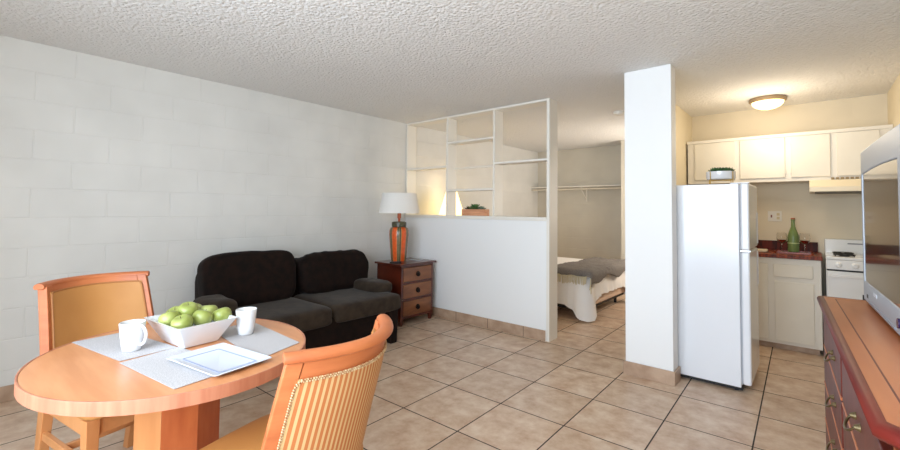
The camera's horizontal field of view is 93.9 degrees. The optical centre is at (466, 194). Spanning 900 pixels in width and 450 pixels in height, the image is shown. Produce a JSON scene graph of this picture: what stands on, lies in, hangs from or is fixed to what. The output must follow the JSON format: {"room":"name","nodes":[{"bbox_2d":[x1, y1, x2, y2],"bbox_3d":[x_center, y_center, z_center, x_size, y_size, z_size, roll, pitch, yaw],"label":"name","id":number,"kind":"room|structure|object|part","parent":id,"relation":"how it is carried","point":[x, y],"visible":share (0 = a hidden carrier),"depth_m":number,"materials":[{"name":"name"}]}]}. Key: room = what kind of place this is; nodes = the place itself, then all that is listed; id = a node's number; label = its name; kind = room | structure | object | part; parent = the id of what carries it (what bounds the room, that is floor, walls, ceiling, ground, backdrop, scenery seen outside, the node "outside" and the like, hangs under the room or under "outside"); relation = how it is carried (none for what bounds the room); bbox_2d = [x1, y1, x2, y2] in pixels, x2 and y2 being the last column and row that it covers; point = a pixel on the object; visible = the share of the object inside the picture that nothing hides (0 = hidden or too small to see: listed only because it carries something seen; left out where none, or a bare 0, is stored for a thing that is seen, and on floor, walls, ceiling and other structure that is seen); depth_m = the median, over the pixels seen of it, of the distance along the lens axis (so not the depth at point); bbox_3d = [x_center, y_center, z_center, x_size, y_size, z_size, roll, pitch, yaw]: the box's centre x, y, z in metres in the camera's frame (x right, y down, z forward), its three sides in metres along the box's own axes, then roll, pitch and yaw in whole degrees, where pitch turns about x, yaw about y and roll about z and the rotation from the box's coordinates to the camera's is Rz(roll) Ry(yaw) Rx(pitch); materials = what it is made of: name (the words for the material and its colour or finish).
{"room":"studio apartment","nodes":[
{"label":"studio apartment","id":0,"kind":"room"},
{"bbox_2d":[0,35,537,386],"bbox_3d":[-1.219,0.261,5.140,0.100,2.440,8.300,-1,-3,40],"label":"wall","id":1,"kind":"structure","parent":0,"point":[107,165],"depth_m":3.54,"materials":[{"name":"paint"}]},
{"bbox_2d":[0,384,15,402],"bbox_3d":[-2.294,1.367,3.720,0.013,0.105,4.619,-1,-3,40],"label":"baseboard","id":2,"kind":"structure","parent":1,"relation":"attached to","point":[6,392],"depth_m":2.79,"materials":[{"name":"beige tile"}]},
{"bbox_2d":[0,294,825,449],"bbox_3d":[0.656,1.481,3.570,4.950,0.080,8.350,-1,-3,40],"label":"floor","id":3,"kind":"structure","parent":0,"point":[444,384],"depth_m":2.87,"materials":[{"name":"tile"}]},
{"bbox_2d":[33,271,153,449],"bbox_3d":[-1.699,0.890,2.039,0.668,0.946,0.503,0,-2,25],"label":"dining chair","id":4,"kind":"object","parent":3,"relation":"on","point":[70,309],"visible":0.54,"depth_m":2.05,"materials":[{"name":"orange wood"}]},
{"bbox_3d":[-1.959,1.138,1.940,0.119,0.440,0.044,0,-2,25],"label":"leg","id":5,"kind":"part","parent":4,"relation":"part of","materials":[{"name":"brown wood"}]},
{"bbox_3d":[-1.914,0.678,1.913,0.179,0.503,0.052,-1,-3,33],"label":"post","id":6,"kind":"part","parent":4,"relation":"part of","materials":[{"name":"orange wood"}]},
{"bbox_3d":[-1.543,1.138,1.715,0.054,0.430,0.050,0,-2,25],"label":"leg","id":7,"kind":"part","parent":4,"relation":"part of","materials":[{"name":"brown wood"}]},
{"bbox_2d":[77,417,104,420],"bbox_3d":[-1.623,0.897,2.004,0.500,0.084,0.502,0,-2,25],"label":"seat cushion","id":8,"kind":"object","parent":4,"relation":"on","point":[78,418],"depth_m":1.71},
{"bbox_3d":[-1.926,0.435,2.161,0.160,0.030,0.485,0,-2,25],"label":"rail","id":9,"kind":"part","parent":4,"relation":"part of","materials":[{"name":"orange wood"}]},
{"bbox_3d":[-1.642,0.970,2.010,0.440,0.075,0.469,0,-2,25],"label":"seat frame","id":10,"kind":"part","parent":4,"relation":"part of","materials":[{"name":"brown wood"}]},
{"bbox_3d":[-1.857,0.673,2.120,0.208,0.422,0.421,0,-2,25],"label":"panel","id":11,"kind":"part","parent":4,"relation":"part of","materials":[{"name":"wood"}]},
{"bbox_3d":[-1.802,1.152,2.283,0.119,0.440,0.044,0,-2,25],"label":"leg","id":12,"kind":"part","parent":4,"relation":"part of","materials":[{"name":"brown wood"}]},
{"bbox_3d":[-1.738,0.694,2.298,0.179,0.503,0.052,0,-2,16],"label":"post","id":13,"kind":"part","parent":4,"relation":"part of","materials":[{"name":"orange wood"}]},
{"bbox_2d":[14,318,305,449],"bbox_3d":[-1.147,0.984,1.665,1.016,0.742,0.904,-1,-3,38],"label":"dining table","id":14,"kind":"object","parent":3,"relation":"on","point":[71,379],"visible":0.66,"depth_m":1.41,"materials":[{"name":"orange wood"}]},
{"bbox_2d":[72,333,175,360],"bbox_3d":[-1.393,0.612,1.706,0.430,0.002,0.186,-1,-2,29],"label":"placemat","id":15,"kind":"object","parent":14,"relation":"on","point":[107,345],"visible":0.73,"depth_m":1.68,"materials":[{"name":"fabric"}]},
{"bbox_2d":[119,319,147,351],"bbox_3d":[-1.300,0.554,1.645,0.101,0.109,0.086,1,-2,-24],"label":"mug","id":16,"kind":"object","parent":15,"relation":"on","point":[132,333],"visible":1,"depth_m":1.62,"materials":[{"name":"white ceramic"}]},
{"bbox_3d":[-1.258,0.548,1.632,0.039,0.086,0.011,0,-2,12],"label":"handle","id":17,"kind":"part","parent":16,"relation":"part of","materials":[{"name":"white ceramic"}]},
{"bbox_3d":[-1.164,0.981,1.538,0.102,0.658,0.073,-1,-3,38],"label":"pedestal panel","id":18,"kind":"part","parent":14,"relation":"part of","materials":[{"name":"brown wood"}]},
{"bbox_2d":[120,347,212,388],"bbox_3d":[-1.027,0.607,1.489,0.415,0.002,0.218,-1,-2,29],"label":"placemat","id":19,"kind":"object","parent":14,"relation":"on","point":[155,366],"visible":0.8,"depth_m":1.45,"materials":[{"name":"fabric"}]},
{"bbox_2d":[166,343,271,376],"bbox_3d":[-0.901,0.601,1.530,0.320,0.014,0.210,-1,-2,31],"label":"serving plate","id":20,"kind":"object","parent":19,"relation":"on","point":[220,359],"visible":1,"depth_m":1.53,"materials":[{"name":"white ceramic"}]},
{"bbox_3d":[-1.074,0.983,1.565,0.113,0.658,0.026,2,-3,-36],"label":"pedestal panel","id":21,"kind":"part","parent":14,"relation":"part of","materials":[{"name":"brown wood"}]},
{"bbox_2d":[144,314,236,347],"bbox_3d":[-1.165,0.568,1.774,0.316,0.094,0.234,-1,-3,34],"label":"fruit bowl","id":22,"kind":"object","parent":14,"relation":"on","point":[195,335],"visible":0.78,"depth_m":1.70,"materials":[{"name":"white ceramic"}]},
{"bbox_2d":[158,311,179,325],"bbox_3d":[-1.226,0.517,1.733,0.077,0.071,0.077,2,-2,-29],"label":"apple","id":23,"kind":"object","parent":22,"relation":"in","point":[165,318],"visible":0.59,"depth_m":1.70,"materials":[{"name":"green food"}]},
{"bbox_2d":[166,306,178,312],"bbox_3d":[-1.257,0.522,1.816,0.077,0.071,0.077,1,-2,-22],"label":"apple","id":24,"kind":"object","parent":22,"relation":"in","point":[174,308],"visible":0.23,"depth_m":1.81,"materials":[{"name":"green food"}]},
{"bbox_2d":[170,314,192,328],"bbox_3d":[-1.143,0.520,1.686,0.077,0.070,0.077,1,-2,-22],"label":"apple","id":25,"kind":"object","parent":22,"relation":"in","point":[184,320],"visible":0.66,"depth_m":1.67,"materials":[{"name":"green food"}]},
{"bbox_2d":[177,301,198,315],"bbox_3d":[-1.188,0.495,1.792,0.077,0.071,0.077,2,-2,-28],"label":"apple","id":26,"kind":"object","parent":22,"relation":"in","point":[189,308],"visible":0.66,"depth_m":1.77,"materials":[{"name":"green food"}]},
{"bbox_2d":[192,309,212,324],"bbox_3d":[-1.110,0.519,1.767,0.077,0.072,0.077,2,-2,-30],"label":"apple","id":27,"kind":"object","parent":22,"relation":"in","point":[199,316],"visible":0.82,"depth_m":1.74,"materials":[{"name":"green food"}]},
{"bbox_2d":[199,303,217,312],"bbox_3d":[-1.140,0.519,1.853,0.077,0.070,0.077,2,-2,-31],"label":"apple","id":28,"kind":"object","parent":22,"relation":"in","point":[211,308],"visible":0.44,"depth_m":1.83,"materials":[{"name":"green food"}]},
{"bbox_2d":[212,307,231,321],"bbox_3d":[-1.062,0.526,1.823,0.077,0.071,0.077,1,-2,-22],"label":"apple","id":29,"kind":"object","parent":22,"relation":"in","point":[223,313],"visible":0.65,"depth_m":1.80,"materials":[{"name":"green food"}]},
{"bbox_3d":[-1.019,0.986,1.648,0.073,0.658,0.102,-1,-3,38],"label":"pedestal panel","id":30,"kind":"part","parent":14,"relation":"part of","materials":[{"name":"brown wood"}]},
{"bbox_2d":[222,323,298,355],"bbox_3d":[-0.915,0.620,1.811,0.555,0.002,0.220,-1,-3,40],"label":"placemat","id":31,"kind":"object","parent":14,"relation":"on","point":[263,340],"visible":0.77,"depth_m":1.77,"materials":[{"name":"fabric"}]},
{"bbox_2d":[235,307,256,335],"bbox_3d":[-0.987,0.565,1.872,0.101,0.109,0.085,-1,-3,35],"label":"mug","id":32,"kind":"object","parent":31,"relation":"on","point":[246,316],"visible":1,"depth_m":1.84,"materials":[{"name":"white ceramic"}]},
{"bbox_2d":[200,314,392,449],"bbox_3d":[-0.571,0.886,1.366,0.668,0.925,0.498,0,-2,23],"label":"dining chair","id":33,"kind":"object","parent":3,"relation":"on","point":[323,399],"visible":1,"depth_m":1.17,"materials":[{"name":"orange wood"}]},
{"bbox_2d":[200,414,362,449],"bbox_3d":[-0.648,0.893,1.397,0.500,0.082,0.496,0,-2,23],"label":"seat cushion","id":34,"kind":"object","parent":33,"relation":"on","point":[250,436],"depth_m":1.47,"materials":[{"name":"fabric"}]},
{"bbox_3d":[-0.518,0.676,1.125,0.179,0.491,0.052,0,-2,14],"label":"post","id":35,"kind":"part","parent":33,"relation":"part of","materials":[{"name":"orange wood"}]},
{"bbox_3d":[-0.382,0.701,1.294,0.202,0.405,0.438,0,-2,23],"label":"panel","id":36,"kind":"part","parent":33,"relation":"part of","materials":[{"name":"fabric"}]},
{"bbox_3d":[-0.377,0.700,1.292,0.199,0.407,0.449,0,-2,23],"label":"braid trim","id":37,"kind":"part","parent":33,"relation":"part of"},
{"bbox_3d":[-0.333,0.437,1.284,0.160,0.029,0.480,0,-2,23],"label":"rail","id":38,"kind":"part","parent":33,"relation":"part of","materials":[{"name":"orange wood"}]},
{"bbox_2d":[193,249,400,348],"bbox_3d":[-1.517,0.972,3.866,1.018,0.920,1.753,-1,-3,40],"label":"sofa","id":39,"kind":"object","parent":3,"relation":"on","point":[330,297],"visible":0.78,"depth_m":3.74,"materials":[{"name":"black fabric"}]},
{"bbox_3d":[-1.958,0.881,3.257,0.403,0.169,0.245,-1,-3,40],"label":"armrest","id":40,"kind":"part","parent":39,"relation":"part of","materials":[{"name":"fabric"}]},
{"bbox_2d":[197,250,295,306],"bbox_3d":[-1.924,0.758,3.738,0.314,0.509,0.793,-1,-3,40],"label":"cushion","id":41,"kind":"object","parent":39,"relation":"on","point":[249,278],"depth_m":3.62,"materials":[{"name":"black fabric"}]},
{"bbox_3d":[-1.758,0.990,4.138,0.296,0.705,1.583,-1,-3,40],"label":"frame","id":42,"kind":"part","parent":39,"relation":"part of","materials":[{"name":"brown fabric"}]},
{"bbox_2d":[238,297,331,331],"bbox_3d":[-1.656,1.032,3.510,0.779,0.180,0.773,-1,-3,40],"label":"seat cushion","id":43,"kind":"object","parent":39,"relation":"on","point":[307,315],"depth_m":3.47,"materials":[{"name":"fabric"}]},
{"bbox_2d":[295,249,368,293],"bbox_3d":[-1.389,0.814,4.377,0.305,0.461,0.812,-1,-3,40],"label":"cushion","id":44,"kind":"object","parent":39,"relation":"on","point":[323,272],"depth_m":4.22,"materials":[{"name":"black fabric"}]},
{"bbox_2d":[293,288,400,322],"bbox_3d":[-1.162,1.058,4.109,0.777,0.176,0.771,-1,-3,40],"label":"seat cushion","id":45,"kind":"object","parent":39,"relation":"on","point":[347,305],"depth_m":3.92,"materials":[{"name":"fabric"}]},
{"bbox_3d":[-0.978,0.957,4.371,0.433,0.141,0.255,-1,-3,40],"label":"armrest","id":46,"kind":"part","parent":39,"relation":"part of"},
{"bbox_3d":[-0.736,1.248,4.114,0.100,0.400,0.100,-1,-3,40],"label":"leg","id":47,"kind":"part","parent":39,"relation":"part of","materials":[{"name":"black wood"}]},
{"bbox_2d":[375,257,435,326],"bbox_3d":[-0.721,1.134,4.963,0.455,0.690,0.570,-1,-3,40],"label":"nightstand","id":48,"kind":"object","parent":3,"relation":"on","point":[412,280],"visible":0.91,"depth_m":4.80,"materials":[{"name":"brown wood"}]},
{"bbox_2d":[379,193,419,261],"bbox_3d":[-0.801,0.388,4.984,0.484,0.800,0.484,-1,-3,40],"label":"table lamp","id":49,"kind":"object","parent":48,"relation":"on","point":[398,203],"visible":1,"depth_m":4.87,"materials":[{"name":"orange ceramic"}]},
{"bbox_2d":[389,227,408,261],"bbox_3d":[-0.803,0.588,4.977,0.230,0.400,0.230,-1,-3,40],"label":"lamp base","id":50,"kind":"object","parent":49,"relation":"attached to","point":[398,236],"depth_m":4.89,"materials":[{"name":"orange ceramic"}]},
{"bbox_3d":[-0.798,0.106,4.994,0.484,0.235,0.484,-1,-3,40],"label":"lamp shade","id":51,"kind":"part","parent":49,"relation":"part of","materials":[{"name":"white fabric"}]},
{"bbox_3d":[-0.572,1.103,4.842,0.020,0.587,0.500,-1,-3,40],"label":"frame","id":52,"kind":"part","parent":48,"relation":"part of","materials":[{"name":"brown wood"}]},
{"bbox_3d":[-0.585,0.913,4.860,0.064,0.157,0.436,-1,-3,40],"label":"drawer","id":53,"kind":"part","parent":48,"relation":"part of","materials":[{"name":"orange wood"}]},
{"bbox_3d":[-0.586,1.099,4.853,0.064,0.155,0.436,-1,-3,40],"label":"drawer","id":54,"kind":"part","parent":48,"relation":"part of","materials":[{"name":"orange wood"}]},
{"bbox_3d":[-0.588,1.289,4.846,0.064,0.165,0.436,-1,-3,40],"label":"drawer","id":55,"kind":"part","parent":48,"relation":"part of","materials":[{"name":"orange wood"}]},
{"bbox_2d":[405,98,557,341],"bbox_3d":[0.059,0.265,4.939,2.128,2.439,0.183,-1,-3,40],"label":"open shelving","id":56,"kind":"object","parent":3,"relation":"on","point":[452,143],"visible":1,"depth_m":4.68,"materials":[{"name":"white paint"}]},
{"bbox_2d":[462,204,488,215],"bbox_3d":[0.102,0.181,4.904,0.340,0.138,0.197,-1,-3,40],"label":"planter box","id":57,"kind":"object","parent":56,"relation":"on","point":[473,210],"visible":1,"depth_m":4.85,"materials":[{"name":"brown wood"}]},
{"bbox_3d":[-0.009,0.271,4.882,2.095,0.033,0.008,-1,-3,40],"label":"lip moulding","id":58,"kind":"part","parent":56,"relation":"part of","materials":[{"name":"white paint"}]},
{"bbox_3d":[0.068,-0.943,4.991,2.075,0.021,0.165,-1,-3,40],"label":"rail","id":59,"kind":"part","parent":56,"relation":"part of","materials":[{"name":"white paint"}]},
{"bbox_3d":[0.870,0.248,4.276,0.032,2.439,0.173,-1,-3,40],"label":"post","id":60,"kind":"part","parent":56,"relation":"part of","materials":[{"name":"white paint"}]},
{"bbox_2d":[557,257,624,321],"bbox_3d":[1.081,1.253,6.105,2.185,0.569,1.578,-1,-3,40],"label":"bed","id":61,"kind":"object","parent":3,"relation":"on","point":[578,298],"visible":0.15,"depth_m":5.07,"materials":[{"name":"beige fabric"}]},
{"bbox_3d":[1.077,1.409,6.126,1.950,0.039,1.320,-1,-3,40],"label":"frame","id":62,"kind":"part","parent":61,"relation":"part of","materials":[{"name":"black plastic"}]},
{"bbox_2d":[557,257,624,293],"bbox_3d":[1.688,1.052,5.630,0.622,0.272,1.543,-1,-3,40],"label":"throw blanket","id":63,"kind":"object","parent":61,"relation":"on","point":[595,268],"visible":0.91,"depth_m":5.20,"materials":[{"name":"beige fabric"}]},
{"bbox_2d":[676,182,759,390],"bbox_3d":[1.939,0.687,3.454,0.724,1.520,0.568,-1,-3,40],"label":"refrigerator","id":64,"kind":"object","parent":3,"relation":"on","point":[718,256],"visible":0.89,"depth_m":3.16,"materials":[{"name":"white metal"}]},
{"bbox_2d":[706,167,735,183],"bbox_3d":[2.026,-0.141,3.348,0.204,0.144,0.204,-1,-3,40],"label":"planter","id":65,"kind":"object","parent":64,"relation":"on","point":[714,174],"visible":0.99,"depth_m":3.28,"materials":[{"name":"white ceramic"}]},
{"bbox_2d":[706,171,735,179],"bbox_3d":[2.026,-0.146,3.348,0.204,0.062,0.204,-1,-3,40],"label":"bowl","id":66,"kind":"object","parent":65,"relation":"on","point":[711,175],"depth_m":3.27,"materials":[{"name":"white ceramic"}]},
{"bbox_3d":[2.198,0.172,3.263,0.053,0.490,0.568,-1,-3,40],"label":"freezer door","id":67,"kind":"part","parent":64,"relation":"part of","materials":[{"name":"metal"}]},
{"bbox_3d":[2.191,0.905,3.236,0.053,0.953,0.568,-1,-3,40],"label":"fridge door","id":68,"kind":"part","parent":64,"relation":"part of","materials":[{"name":"metal"}]},
{"bbox_3d":[2.376,0.275,3.429,0.005,0.250,0.050,-1,-3,40],"label":"handle","id":69,"kind":"part","parent":64,"relation":"part of","materials":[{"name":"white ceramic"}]},
{"bbox_3d":[2.373,0.595,3.417,0.005,0.270,0.050,-1,-3,40],"label":"handle","id":70,"kind":"part","parent":64,"relation":"part of","materials":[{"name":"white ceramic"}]},
{"bbox_2d":[758,257,822,354],"bbox_3d":[2.955,1.058,4.387,1.152,0.866,0.569,-1,-3,40],"label":"base cabinet","id":71,"kind":"object","parent":3,"relation":"on","point":[790,312],"visible":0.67,"depth_m":3.95,"materials":[{"name":"beige paint"}]},
{"bbox_3d":[2.773,1.034,4.180,0.375,0.725,0.016,-1,-3,40],"label":"door","id":72,"kind":"part","parent":71,"relation":"part of","materials":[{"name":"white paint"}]},
{"bbox_2d":[755,240,822,260],"bbox_3d":[2.959,0.556,4.397,1.162,0.135,0.583,-1,-3,40],"label":"countertop","id":73,"kind":"structure","parent":71,"relation":"on","point":[771,245],"depth_m":4.27,"materials":[{"name":"stone"}]},
{"bbox_2d":[774,250,813,254],"bbox_3d":[3.227,0.573,4.141,0.310,0.016,0.210,-1,-3,40],"label":"serving tray","id":74,"kind":"object","parent":73,"relation":"on","point":[775,251],"visible":0.96,"depth_m":4.10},
{"bbox_2d":[776,233,786,251],"bbox_3d":[3.138,0.478,4.180,0.086,0.190,0.086,-1,-3,40],"label":"wine glass","id":75,"kind":"object","parent":74,"relation":"on","point":[781,237],"visible":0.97,"depth_m":4.16,"materials":[{"name":"white"}]},
{"bbox_2d":[787,218,799,251],"bbox_3d":[3.245,0.405,4.172,0.095,0.338,0.095,-1,-3,40],"label":"bottle","id":76,"kind":"object","parent":74,"relation":"on","point":[793,243],"visible":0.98,"depth_m":4.14,"materials":[{"name":"green glass"}]},
{"bbox_2d":[799,233,809,252],"bbox_3d":[3.275,0.475,4.066,0.086,0.190,0.086,-1,-3,40],"label":"wine glass","id":77,"kind":"object","parent":74,"relation":"on","point":[804,238],"visible":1,"depth_m":4.04,"materials":[{"name":"white"}]},
{"bbox_3d":[3.067,0.726,3.950,0.295,0.120,0.016,-1,-3,40],"label":"drawer","id":78,"kind":"part","parent":71,"relation":"part of","materials":[{"name":"white paint"}]},
{"bbox_3d":[3.069,1.110,3.932,0.292,0.560,0.016,-1,-3,40],"label":"door","id":79,"kind":"part","parent":71,"relation":"part of","materials":[{"name":"white paint"}]},
{"bbox_2d":[824,238,864,299],"bbox_3d":[3.588,0.938,3.830,0.474,1.015,0.625,-1,-3,40],"label":"stove","id":80,"kind":"object","parent":3,"relation":"on","point":[844,276],"visible":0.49,"depth_m":3.73,"materials":[{"name":"white metal"}]},
{"bbox_3d":[3.288,0.626,3.711,0.052,0.052,0.032,-1,-3,40],"label":"knob","id":81,"kind":"part","parent":80,"relation":"part of","materials":[{"name":"plastic"}]},
{"bbox_2d":[824,252,862,260],"bbox_3d":[3.575,0.576,3.824,0.474,0.026,0.504,-1,-3,40],"label":"cooktop","id":82,"kind":"object","parent":80,"relation":"in","point":[829,256],"depth_m":3.77,"materials":[{"name":"white metal"}]},
{"bbox_3d":[3.423,0.625,3.636,0.472,0.084,0.024,-1,-3,40],"label":"control panel","id":83,"kind":"part","parent":80,"relation":"part of","materials":[{"name":"metal"}]},
{"bbox_3d":[3.418,0.964,3.622,0.456,0.565,0.028,-1,-3,40],"label":"oven door","id":84,"kind":"part","parent":80,"relation":"part of","materials":[{"name":"metal"}]},
{"bbox_3d":[3.401,0.719,3.608,0.432,0.025,0.032,-1,-3,40],"label":"handle","id":85,"kind":"part","parent":80,"relation":"part of","materials":[{"name":"metal"}]},
{"bbox_3d":[3.373,0.624,3.641,0.052,0.052,0.032,-1,-3,40],"label":"knob","id":86,"kind":"part","parent":80,"relation":"part of","materials":[{"name":"plastic"}]},
{"bbox_2d":[817,296,899,449],"bbox_3d":[1.407,0.912,1.264,0.467,0.900,1.617,-1,-3,37],"label":"dresser","id":87,"kind":"object","parent":3,"relation":"on","point":[862,350],"visible":0.98,"depth_m":1.25,"materials":[{"name":"orange wood"}]},
{"bbox_3d":[1.479,1.173,1.676,0.022,0.240,0.724,-1,-3,37],"label":"drawer","id":88,"kind":"part","parent":87,"relation":"part of","materials":[{"name":"brown wood"}]},
{"bbox_3d":[1.386,0.622,1.607,0.030,0.037,0.101,-1,-3,37],"label":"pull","id":89,"kind":"part","parent":87,"relation":"part of","materials":[{"name":"gold metal"}]},
{"bbox_3d":[1.384,0.792,1.601,0.030,0.037,0.101,-1,-3,37],"label":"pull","id":90,"kind":"part","parent":87,"relation":"part of","materials":[{"name":"gold metal"}]},
{"bbox_3d":[1.383,0.962,1.595,0.030,0.037,0.101,-1,-3,37],"label":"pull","id":91,"kind":"part","parent":87,"relation":"part of","materials":[{"name":"gold metal"}]},
{"bbox_3d":[1.484,0.619,1.696,0.022,0.150,0.724,-1,-3,37],"label":"drawer","id":92,"kind":"part","parent":87,"relation":"part of","materials":[{"name":"brown wood"}]},
{"bbox_3d":[1.481,0.959,1.683,0.022,0.150,0.724,-1,-3,37],"label":"drawer","id":93,"kind":"part","parent":87,"relation":"part of","materials":[{"name":"brown wood"}]},
{"bbox_3d":[1.483,0.789,1.690,0.022,0.150,0.724,-1,-3,37],"label":"drawer","id":94,"kind":"part","parent":87,"relation":"part of","materials":[{"name":"brown wood"}]},
{"bbox_3d":[1.026,0.762,1.080,0.022,0.150,0.724,-1,-3,37],"label":"drawer","id":95,"kind":"part","parent":87,"relation":"part of","materials":[{"name":"brown wood"}]},
{"bbox_3d":[1.006,0.601,1.101,0.030,0.037,0.101,-1,-3,37],"label":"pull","id":96,"kind":"part","parent":87,"relation":"part of","materials":[{"name":"gold metal"}]},
{"bbox_3d":[1.027,0.592,1.086,0.022,0.150,0.724,-1,-3,37],"label":"drawer","id":97,"kind":"part","parent":87,"relation":"part of","materials":[{"name":"brown wood"}]},
{"bbox_2d":[860,124,899,334],"bbox_3d":[1.692,0.130,1.500,0.331,0.684,0.800,-1,-3,37],"label":"television","id":98,"kind":"object","parent":87,"relation":"on","point":[880,161],"visible":1,"depth_m":1.54,"materials":[{"name":"silver metal"}]},
{"bbox_3d":[1.560,0.449,1.584,0.003,0.006,0.520,-1,-3,37],"label":"control panel","id":99,"kind":"part","parent":98,"relation":"part of","materials":[{"name":"silver metal"}]},
{"bbox_3d":[-0.220,1.164,5.794,0.400,0.700,0.400,-1,-3,40],"label":"bedside table","id":100,"kind":"object","parent":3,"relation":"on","visible":0},
{"bbox_2d":[438,192,461,214],"bbox_3d":[-0.213,0.384,5.822,0.400,0.860,0.400,-1,-3,40],"label":"bedside lamp","id":101,"kind":"object","parent":100,"relation":"on","point":[442,211],"visible":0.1,"depth_m":5.74,"materials":[{"name":"white"}]},
{"bbox_2d":[0,0,899,151],"bbox_3d":[0.678,-1.037,3.663,4.950,0.080,8.350,-1,-3,40],"label":"ceiling","id":102,"kind":"structure","parent":0,"point":[403,61],"depth_m":2.96,"materials":[{"name":"white"}]},
{"bbox_2d":[613,111,623,115],"bbox_3d":[1.746,-0.923,4.820,0.124,0.042,0.124,-1,-3,40],"label":"smoke detector","id":103,"kind":"object","parent":102,"relation":"attached to","point":[616,113],"visible":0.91,"depth_m":4.78,"materials":[{"name":"white paint"}]},
{"bbox_2d":[749,95,786,110],"bbox_3d":[3.006,-0.894,4.193,0.314,0.124,0.314,-1,-3,40],"label":"ceiling light","id":104,"kind":"object","parent":102,"relation":"attached to","point":[767,102],"visible":1,"depth_m":4.11,"materials":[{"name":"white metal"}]},
{"bbox_3d":[3.006,-0.882,4.193,0.268,0.072,0.268,-1,-3,40],"label":"lamp shade","id":105,"kind":"part","parent":104,"relation":"part of","materials":[{"name":"white"}]},
{"bbox_2d":[405,217,546,330],"bbox_3d":[0.044,0.877,4.931,2.095,1.215,0.165,-1,-3,40],"label":"wall","id":106,"kind":"structure","parent":0,"point":[491,269],"depth_m":4.67,"materials":[{"name":"white paint"}]},
{"bbox_2d":[426,306,544,340],"bbox_3d":[-0.014,1.429,4.839,2.076,0.105,0.013,-1,-3,40],"label":"baseboard","id":107,"kind":"structure","parent":106,"relation":"attached to","point":[529,332],"depth_m":4.60,"materials":[{"name":"beige tile"}]},
{"bbox_2d":[538,145,620,258],"bbox_3d":[2.579,0.374,7.319,2.982,2.440,0.100,-1,-3,40],"label":"wall","id":108,"kind":"structure","parent":0,"point":[590,228],"depth_m":7.59,"materials":[{"name":"paint"}]},
{"bbox_2d":[531,185,620,200],"bbox_3d":[2.005,-0.006,7.562,1.796,0.268,0.278,-1,-3,40],"label":"closet shelf","id":109,"kind":"object","parent":108,"relation":"attached to","point":[581,188],"visible":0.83,"depth_m":7.45,"materials":[{"name":"white paint"}]},
{"bbox_3d":[1.942,-0.090,7.489,1.796,0.027,0.027,-1,-3,40],"label":"rail","id":110,"kind":"part","parent":109,"relation":"part of","materials":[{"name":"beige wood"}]},
{"bbox_2d":[621,140,624,259],"bbox_3d":[3.082,0.349,6.515,1.182,2.440,0.500,-1,-3,40],"label":"wall","id":111,"kind":"structure","parent":0,"point":[622,141],"depth_m":6.69,"materials":[{"name":"paint"}]},
{"bbox_2d":[624,64,677,371],"bbox_3d":[1.467,0.219,3.353,0.356,2.440,0.139,-1,-3,40],"label":"wall pillar","id":112,"kind":"structure","parent":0,"point":[651,317],"depth_m":3.29,"materials":[{"name":"white paint"}]},
{"bbox_2d":[623,360,675,386],"bbox_3d":[1.408,1.383,3.251,0.384,0.105,0.014,-1,-3,40],"label":"baseboard","id":113,"kind":"structure","parent":112,"relation":"attached to","point":[655,374],"depth_m":3.24,"materials":[{"name":"beige tile"}]},
{"bbox_2d":[674,366,680,384],"bbox_3d":[1.603,1.383,3.197,0.014,0.105,0.151,-1,-3,40],"label":"baseboard","id":114,"kind":"structure","parent":112,"relation":"attached to","point":[677,371],"depth_m":3.20,"materials":[{"name":"beige tile"}]},
{"bbox_2d":[676,105,691,184],"bbox_3d":[2.596,0.287,4.941,0.074,2.440,3.750,-1,-3,40],"label":"wall","id":115,"kind":"structure","parent":0,"point":[683,120],"depth_m":4.66,"materials":[{"name":"beige paint"}]},
{"bbox_2d":[692,94,887,342],"bbox_3d":[3.373,0.279,4.513,1.668,2.440,0.100,-1,-3,40],"label":"wall","id":116,"kind":"structure","parent":0,"point":[821,216],"depth_m":4.35,"materials":[{"name":"paint"}]},
{"bbox_2d":[768,211,781,220],"bbox_3d":[3.302,0.235,4.500,0.120,0.110,0.012,-1,-3,40],"label":"outlet plate","id":117,"kind":"object","parent":116,"relation":"attached to","point":[772,215],"visible":1,"depth_m":4.50,"materials":[{"name":"beige paint"}]},
{"bbox_2d":[755,240,817,251],"bbox_3d":[3.127,0.548,4.622,1.135,0.099,0.023,-1,-3,40],"label":"backsplash","id":118,"kind":"structure","parent":116,"relation":"attached to","point":[762,244],"depth_m":4.45,"materials":[{"name":"red wood"}]},
{"bbox_2d":[687,124,892,184],"bbox_3d":[3.243,-0.361,4.362,1.650,0.480,0.339,-1,-3,40],"label":"upper cabinet","id":119,"kind":"object","parent":116,"relation":"attached to","point":[799,157],"visible":0.87,"depth_m":4.20,"materials":[{"name":"beige paint"}]},
{"bbox_3d":[2.710,-0.357,4.591,0.380,0.405,0.016,-1,-3,40],"label":"door","id":120,"kind":"part","parent":119,"relation":"part of","materials":[{"name":"white paint"}]},
{"bbox_3d":[3.038,-0.364,4.321,0.380,0.405,0.016,-1,-3,40],"label":"door","id":121,"kind":"part","parent":119,"relation":"part of","materials":[{"name":"white paint"}]},
{"bbox_3d":[3.335,-0.371,4.076,0.295,0.405,0.016,-1,-3,40],"label":"door","id":122,"kind":"part","parent":119,"relation":"part of","materials":[{"name":"white paint"}]},
{"bbox_3d":[3.597,-0.376,3.860,0.290,0.405,0.016,-1,-3,40],"label":"door","id":123,"kind":"part","parent":119,"relation":"part of","materials":[{"name":"white paint"}]},
{"bbox_2d":[809,176,860,193],"bbox_3d":[3.608,-0.085,3.958,0.582,0.146,0.478,-1,-3,40],"label":"range hood","id":124,"kind":"object","parent":116,"relation":"attached to","point":[841,186],"visible":0.63,"depth_m":3.87,"materials":[{"name":"white metal"}]},
{"bbox_2d":[887,74,899,127],"bbox_3d":[1.973,0.153,1.431,0.100,2.440,6.640,-1,-3,40],"label":"wall","id":125,"kind":"structure","parent":0,"point":[893,95],"depth_m":3.65,"materials":[{"name":"beige paint"}]}
]}

